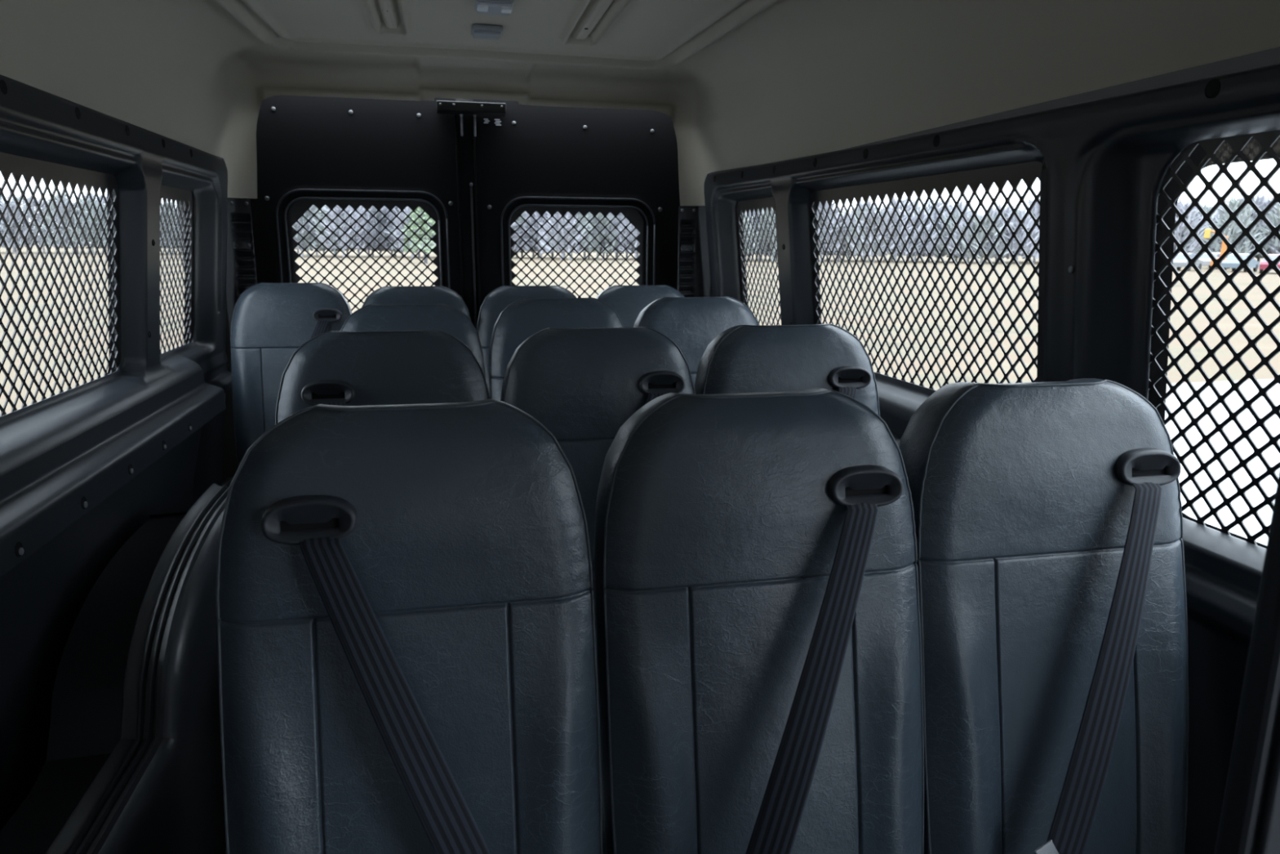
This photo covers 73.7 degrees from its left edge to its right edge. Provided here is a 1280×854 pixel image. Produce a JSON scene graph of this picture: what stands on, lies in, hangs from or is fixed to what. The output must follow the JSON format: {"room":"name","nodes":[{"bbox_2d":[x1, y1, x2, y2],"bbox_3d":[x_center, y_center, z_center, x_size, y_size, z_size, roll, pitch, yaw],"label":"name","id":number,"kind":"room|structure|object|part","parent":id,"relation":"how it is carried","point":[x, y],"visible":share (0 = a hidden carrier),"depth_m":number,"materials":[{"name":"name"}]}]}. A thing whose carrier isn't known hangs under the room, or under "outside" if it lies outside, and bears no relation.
{"room":"vehicle interior","nodes":[
{"label":"vehicle interior","id":0,"kind":"room"},
{"bbox_2d":[0,74,231,831],"bbox_3d":[-1.145,0.221,1.454,0.225,1.643,3.681,-2,12,-12],"label":"wall","id":1,"kind":"structure","parent":0,"point":[83,467],"depth_m":1.93,"materials":[{"name":"grey plastic"}]},
{"bbox_2d":[0,151,119,416],"bbox_3d":[-1.251,-0.288,1.723,0.064,0.620,1.196,-2,12,-12],"label":"mesh screen","id":2,"kind":"object","parent":1,"relation":"attached to","point":[17,166],"visible":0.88,"depth_m":1.88,"materials":[{"name":"black metal"}]},
{"bbox_2d":[160,184,193,354],"bbox_3d":[-1.462,-0.488,2.649,0.064,0.620,0.664,-2,12,-12],"label":"mesh screen","id":3,"kind":"object","parent":1,"relation":"attached to","point":[172,193],"visible":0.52,"depth_m":2.72,"materials":[{"name":"black metal"}]},
{"bbox_2d":[226,198,257,333],"bbox_3d":[-1.496,-0.374,3.239,0.112,0.953,0.028,-2,12,-12],"label":"vent panel","id":4,"kind":"object","parent":1,"relation":"attached to","point":[241,271],"visible":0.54,"depth_m":3.18,"materials":[{"name":"black plastic"}]},
{"bbox_2d":[106,189,191,373],"bbox_3d":[-1.240,0.104,1.548,0.289,2.330,3.950,-2,12,-12],"label":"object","id":5,"kind":"object","parent":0,"point":[110,257],"visible":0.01,"depth_m":2.31,"materials":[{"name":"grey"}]},
{"bbox_2d":[177,98,711,483],"bbox_3d":[-0.666,-0.329,3.613,2.256,2.220,0.001,-2,12,-12],"label":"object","id":6,"kind":"object","parent":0,"point":[229,464],"visible":0.02,"depth_m":3.46,"materials":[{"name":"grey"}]},
{"bbox_2d":[244,95,462,298],"bbox_3d":[-1.124,-0.356,3.452,0.810,1.934,0.060,-2,12,-10],"label":"door","id":7,"kind":"structure","parent":6,"relation":"attached to","point":[308,147],"depth_m":3.30,"materials":[{"name":"black metal"}]},
{"bbox_2d":[287,98,460,313],"bbox_3d":[-1.099,-0.856,3.365,0.797,1.108,0.002,-2,12,-12],"label":"mesh screen","id":8,"kind":"object","parent":7,"relation":"attached to","point":[297,210],"visible":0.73,"depth_m":3.39,"materials":[{"name":"black metal"}]},
{"bbox_2d":[472,99,689,313],"bbox_3d":[-0.229,-0.391,3.648,0.899,1.933,0.057,-3,12,-14],"label":"door","id":9,"kind":"structure","parent":6,"relation":"attached to","point":[528,155],"depth_m":3.48,"materials":[{"name":"black metal"}]},
{"bbox_2d":[456,114,479,329],"bbox_3d":[-0.691,-0.339,3.539,0.069,1.870,0.026,-2,12,-12],"label":"seal","id":10,"kind":"object","parent":9,"relation":"attached to","point":[465,142],"visible":0.3,"depth_m":3.43,"materials":[{"name":"black rubber"}]},
{"bbox_3d":[-0.678,-0.341,3.539,0.010,1.275,0.009,-2,12,-12],"label":"lock rod","id":11,"kind":"part","parent":10,"relation":"part of","materials":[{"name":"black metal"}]},
{"bbox_2d":[435,100,506,136],"bbox_3d":[-0.653,-1.193,3.308,0.262,0.117,0.093,-2,12,-12],"label":"bracket","id":12,"kind":"object","parent":9,"relation":"attached to","point":[444,107],"visible":1,"depth_m":3.27,"materials":[{"name":"black metal"}]},
{"bbox_3d":[-0.653,-1.232,3.301,0.262,0.037,0.090,-2,12,-12],"label":"bracket plate","id":13,"kind":"part","parent":12,"relation":"part of","materials":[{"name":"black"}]},
{"bbox_2d":[469,99,644,297],"bbox_3d":[-0.298,-0.876,3.543,0.797,1.108,0.002,-2,12,-12],"label":"mesh screen","id":14,"kind":"object","parent":9,"relation":"attached to","point":[633,216],"visible":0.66,"depth_m":3.58,"materials":[{"name":"black metal"}]},
{"bbox_2d":[0,0,1279,205],"bbox_3d":[-0.039,-0.565,0.708,1.853,0.497,5.400,-2,12,-12],"label":"ceiling","id":15,"kind":"structure","parent":0,"point":[740,83],"depth_m":2.34,"materials":[{"name":"beige"}]},
{"bbox_2d":[471,23,502,39],"bbox_3d":[-0.462,-1.190,2.573,0.092,0.024,0.090,-2,12,-12],"label":"recessed light","id":16,"kind":"object","parent":15,"relation":"in","point":[477,31],"visible":1,"depth_m":2.54,"materials":[{"name":"grey plastic"}]},
{"bbox_2d":[474,0,514,15],"bbox_3d":[-0.392,-1.125,2.288,0.100,0.031,0.110,-2,12,-12],"label":"recessed light","id":17,"kind":"object","parent":15,"relation":"in","point":[497,7],"visible":1,"depth_m":2.25,"materials":[{"name":"grey plastic"}]},
{"bbox_2d":[703,63,1279,853],"bbox_3d":[0.713,0.152,1.861,0.222,1.632,3.681,-2,12,-12],"label":"wall","id":18,"kind":"structure","parent":0,"point":[1106,162],"depth_m":1.41,"materials":[{"name":"grey plastic"}]},
{"bbox_2d":[677,205,710,297],"bbox_3d":[0.223,-0.442,3.615,0.144,0.953,0.028,-2,12,-12],"label":"vent panel","id":19,"kind":"object","parent":18,"relation":"attached to","point":[693,260],"visible":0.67,"depth_m":3.55,"materials":[{"name":"grey plastic"}]},
{"bbox_2d":[736,196,781,324],"bbox_3d":[0.445,-0.564,3.066,0.064,0.620,0.664,-2,12,-12],"label":"mesh screen","id":20,"kind":"object","parent":18,"relation":"attached to","point":[766,203],"visible":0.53,"depth_m":3.10,"materials":[{"name":"black metal"}]},
{"bbox_2d":[808,161,1042,389],"bbox_3d":[0.656,-0.365,2.140,0.064,0.620,1.196,-2,12,-12],"label":"mesh screen","id":21,"kind":"object","parent":18,"relation":"attached to","point":[1028,172],"visible":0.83,"depth_m":1.99,"materials":[{"name":"black metal"}]},
{"bbox_2d":[1148,129,1279,545],"bbox_3d":[0.935,-0.060,0.941,0.073,0.709,1.063,-2,12,-12],"label":"mesh screen","id":22,"kind":"object","parent":18,"relation":"attached to","point":[1267,139],"visible":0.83,"depth_m":1.26,"materials":[{"name":"black metal"}]},
{"bbox_2d":[739,46,1279,548],"bbox_3d":[0.749,0.025,1.984,0.289,2.330,3.950,-2,12,-12],"label":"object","id":23,"kind":"object","parent":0,"point":[1253,148],"visible":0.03,"depth_m":1.38,"materials":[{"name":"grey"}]},
{"bbox_3d":[-0.051,1.179,1.081,2.240,0.060,5.700,-2,12,-12],"label":"floor","id":24,"kind":"structure","parent":0,"visible":0},
{"bbox_2d":[0,483,229,853],"bbox_3d":[-0.962,0.711,1.399,0.254,0.707,2.394,-2,12,-12],"label":"cover","id":25,"kind":"object","parent":24,"relation":"on","point":[133,764],"visible":0.69,"depth_m":1.70,"materials":[{"name":"grey plastic"}]},
{"bbox_2d":[221,282,351,487],"bbox_3d":[-1.188,0.114,2.895,0.428,1.167,0.788,-2,12,-12],"label":"seat","id":26,"kind":"object","parent":24,"relation":"on","point":[270,322],"visible":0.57,"depth_m":3.00,"materials":[{"name":"black leather"}]},
{"bbox_2d":[275,328,490,424],"bbox_3d":[-0.446,0.438,1.540,0.429,1.167,0.788,-2,12,-12],"label":"seat","id":27,"kind":"object","parent":24,"relation":"on","point":[331,367],"visible":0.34,"depth_m":1.66,"materials":[{"name":"black leather"}]},
{"bbox_2d":[216,398,602,853],"bbox_3d":[-0.209,0.603,0.835,0.429,1.167,0.788,-2,12,-12],"label":"seat","id":28,"kind":"object","parent":24,"relation":"on","point":[406,634],"visible":1,"depth_m":0.95,"materials":[{"name":"black leather"}]},
{"bbox_2d":[340,302,485,378],"bbox_3d":[-0.598,0.278,2.278,0.429,1.167,0.788,-2,12,-12],"label":"seat","id":29,"kind":"object","parent":24,"relation":"on","point":[446,317],"visible":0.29,"depth_m":2.40,"materials":[{"name":"black leather"}]},
{"bbox_2d":[361,285,471,319],"bbox_3d":[-0.776,0.111,2.988,0.428,1.167,0.788,-2,12,-12],"label":"seat","id":30,"kind":"object","parent":24,"relation":"on","point":[387,295],"visible":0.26,"depth_m":3.11,"materials":[{"name":"black leather"}]},
{"bbox_2d":[476,285,576,394],"bbox_3d":[-0.359,0.094,3.079,0.428,1.167,0.788,-2,12,-12],"label":"seat","id":31,"kind":"object","parent":24,"relation":"on","point":[501,297],"visible":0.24,"depth_m":3.18,"materials":[{"name":"black leather"}]},
{"bbox_2d":[488,297,623,400],"bbox_3d":[-0.185,0.248,2.366,0.428,1.167,0.788,-2,12,-12],"label":"seat","id":32,"kind":"object","parent":24,"relation":"on","point":[523,317],"visible":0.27,"depth_m":2.47,"materials":[{"name":"black leather"}]},
{"bbox_2d":[500,326,695,853],"bbox_3d":[-0.033,0.421,1.631,0.428,1.167,0.788,-2,12,-12],"label":"seat","id":33,"kind":"object","parent":24,"relation":"on","point":[582,384],"visible":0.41,"depth_m":1.75,"materials":[{"name":"black leather"}]},
{"bbox_3d":[-0.070,0.195,1.772,0.415,0.780,0.199,-2,12,-12],"label":"backrest","id":34,"kind":"part","parent":33,"relation":"part of","materials":[{"name":"grey leather"}]},
{"bbox_2d":[598,703,606,853],"bbox_3d":[0.006,0.585,1.498,0.410,0.123,0.445,-2,12,-12],"label":"cushion","id":35,"kind":"object","parent":33,"relation":"on","point":[604,845],"depth_m":1.27,"materials":[{"name":"leather"}]},
{"bbox_2d":[595,284,684,327],"bbox_3d":[0.057,0.077,3.170,0.428,1.167,0.788,-2,12,-12],"label":"seat","id":36,"kind":"object","parent":24,"relation":"on","point":[628,301],"visible":0.15,"depth_m":3.28,"materials":[{"name":"black leather"}]},
{"bbox_2d":[633,296,758,386],"bbox_3d":[0.230,0.232,2.456,0.428,1.167,0.788,-2,12,-12],"label":"seat","id":37,"kind":"object","parent":24,"relation":"on","point":[691,323],"visible":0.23,"depth_m":2.57,"materials":[{"name":"black leather"}]},
{"bbox_2d":[593,387,924,853],"bbox_3d":[0.203,0.586,0.928,0.428,1.167,0.788,-2,12,-12],"label":"seat","id":38,"kind":"object","parent":24,"relation":"on","point":[759,640],"visible":1,"depth_m":1.04,"materials":[{"name":"black leather"}]},
{"bbox_2d":[694,323,879,416],"bbox_3d":[0.380,0.404,1.726,0.428,1.167,0.788,-2,12,-12],"label":"seat","id":39,"kind":"object","parent":24,"relation":"on","point":[741,358],"visible":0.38,"depth_m":1.84,"materials":[{"name":"black leather"}]},
{"bbox_2d":[898,377,1188,853],"bbox_3d":[0.616,0.566,1.030,0.425,1.167,0.784,-2,12,-12],"label":"seat","id":40,"kind":"object","parent":24,"relation":"on","point":[1048,517],"visible":0.94,"depth_m":1.14,"materials":[{"name":"black leather"}]},
{"bbox_3d":[0.521,0.552,1.070,0.044,0.070,0.006,-30,5,-5],"label":"latch plate","id":41,"kind":"part","parent":40,"relation":"part of","materials":[{"name":"silver metal"}]},
{"bbox_2d":[1214,469,1279,853],"bbox_3d":[0.436,0.276,0.559,0.122,1.928,0.027,-2,12,-12],"label":"post","id":42,"kind":"object","parent":24,"relation":"on","point":[1250,821],"visible":1,"depth_m":0.53,"materials":[{"name":"grey plastic"}]},
{"label":"outside","id":43,"kind":"structure","parent":0,"visible":0},
{"bbox_2d":[0,244,1279,413],"bbox_3d":[-36.780,-33.069,162.658,600.000,0.001,460.000,-2,12,-12],"label":"ground","id":44,"kind":"structure","parent":43,"point":[1271,281],"depth_m":29.37,"materials":[{"name":"beige plant"}]},
{"bbox_2d":[400,206,435,263],"bbox_3d":[-20.985,-19.094,83.244,4.500,6.175,4.748,-2,12,-12],"label":"tree","id":45,"kind":"object","parent":44,"relation":"on","point":[430,220],"visible":0.5,"depth_m":82.72,"materials":[{"name":"green plant"}]},
{"bbox_2d":[0,187,1279,263],"bbox_3d":[-27.856,-22.317,87.484,309.284,10.616,140.721,-2,12,-12],"label":"treeline","id":46,"kind":"object","parent":44,"relation":"on","point":[1247,215],"visible":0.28,"depth_m":107.36,"materials":[{"name":"grey plant"}]},
{"bbox_2d":[1173,253,1203,271],"bbox_3d":[48.894,-14.833,76.631,4.500,1.558,1.800,-10,16,-40],"label":"car","id":47,"kind":"object","parent":44,"relation":"on","point":[1180,260],"visible":0.44,"depth_m":75.45,"materials":[{"name":"grey paint"}]},
{"bbox_2d":[1198,252,1230,268],"bbox_3d":[57.393,-16.620,85.249,4.500,1.558,1.800,-8,15,-35],"label":"car","id":48,"kind":"object","parent":44,"relation":"on","point":[1204,257],"visible":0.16,"depth_m":84.13,"materials":[{"name":"grey paint"}]},
{"bbox_2d":[1203,228,1228,266],"bbox_3d":[55.355,-17.154,81.616,2.650,3.500,1.800,8,14,33],"label":"boom lift","id":49,"kind":"object","parent":44,"relation":"on","point":[1207,232],"visible":0.48,"depth_m":81.44,"materials":[{"name":"orange paint"}]},
{"bbox_2d":[1203,228,1211,238],"bbox_3d":[54.470,-18.556,81.927,0.500,0.900,0.800,8,14,33],"label":"basket","id":50,"kind":"object","parent":49,"relation":"on","point":[1207,232],"depth_m":81.60,"materials":[{"name":"yellow paint"}]},
{"bbox_2d":[1221,253,1259,271],"bbox_3d":[52.382,-14.329,74.394,4.500,1.558,1.800,-10,16,-40],"label":"car","id":51,"kind":"object","parent":44,"relation":"on","point":[1231,261],"visible":0.7,"depth_m":73.45,"materials":[{"name":"grey paint"}]},
{"bbox_2d":[1258,253,1279,273],"bbox_3d":[52.113,-13.343,69.782,1.800,1.558,4.500,11,16,42],"label":"car","id":52,"kind":"object","parent":44,"relation":"on","point":[1264,264],"visible":0.51,"depth_m":68.75,"materials":[{"name":"red paint"}]},
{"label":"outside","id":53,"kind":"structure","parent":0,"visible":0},
{"bbox_2d":[1164,378,1279,545],"bbox_3d":[14.980,6.392,-19.841,100.000,0.020,73.000,-2,12,-12],"label":"pavement","id":54,"kind":"structure","parent":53,"point":[1261,406],"depth_m":8.58,"materials":[{"name":"concrete"}]}
]}

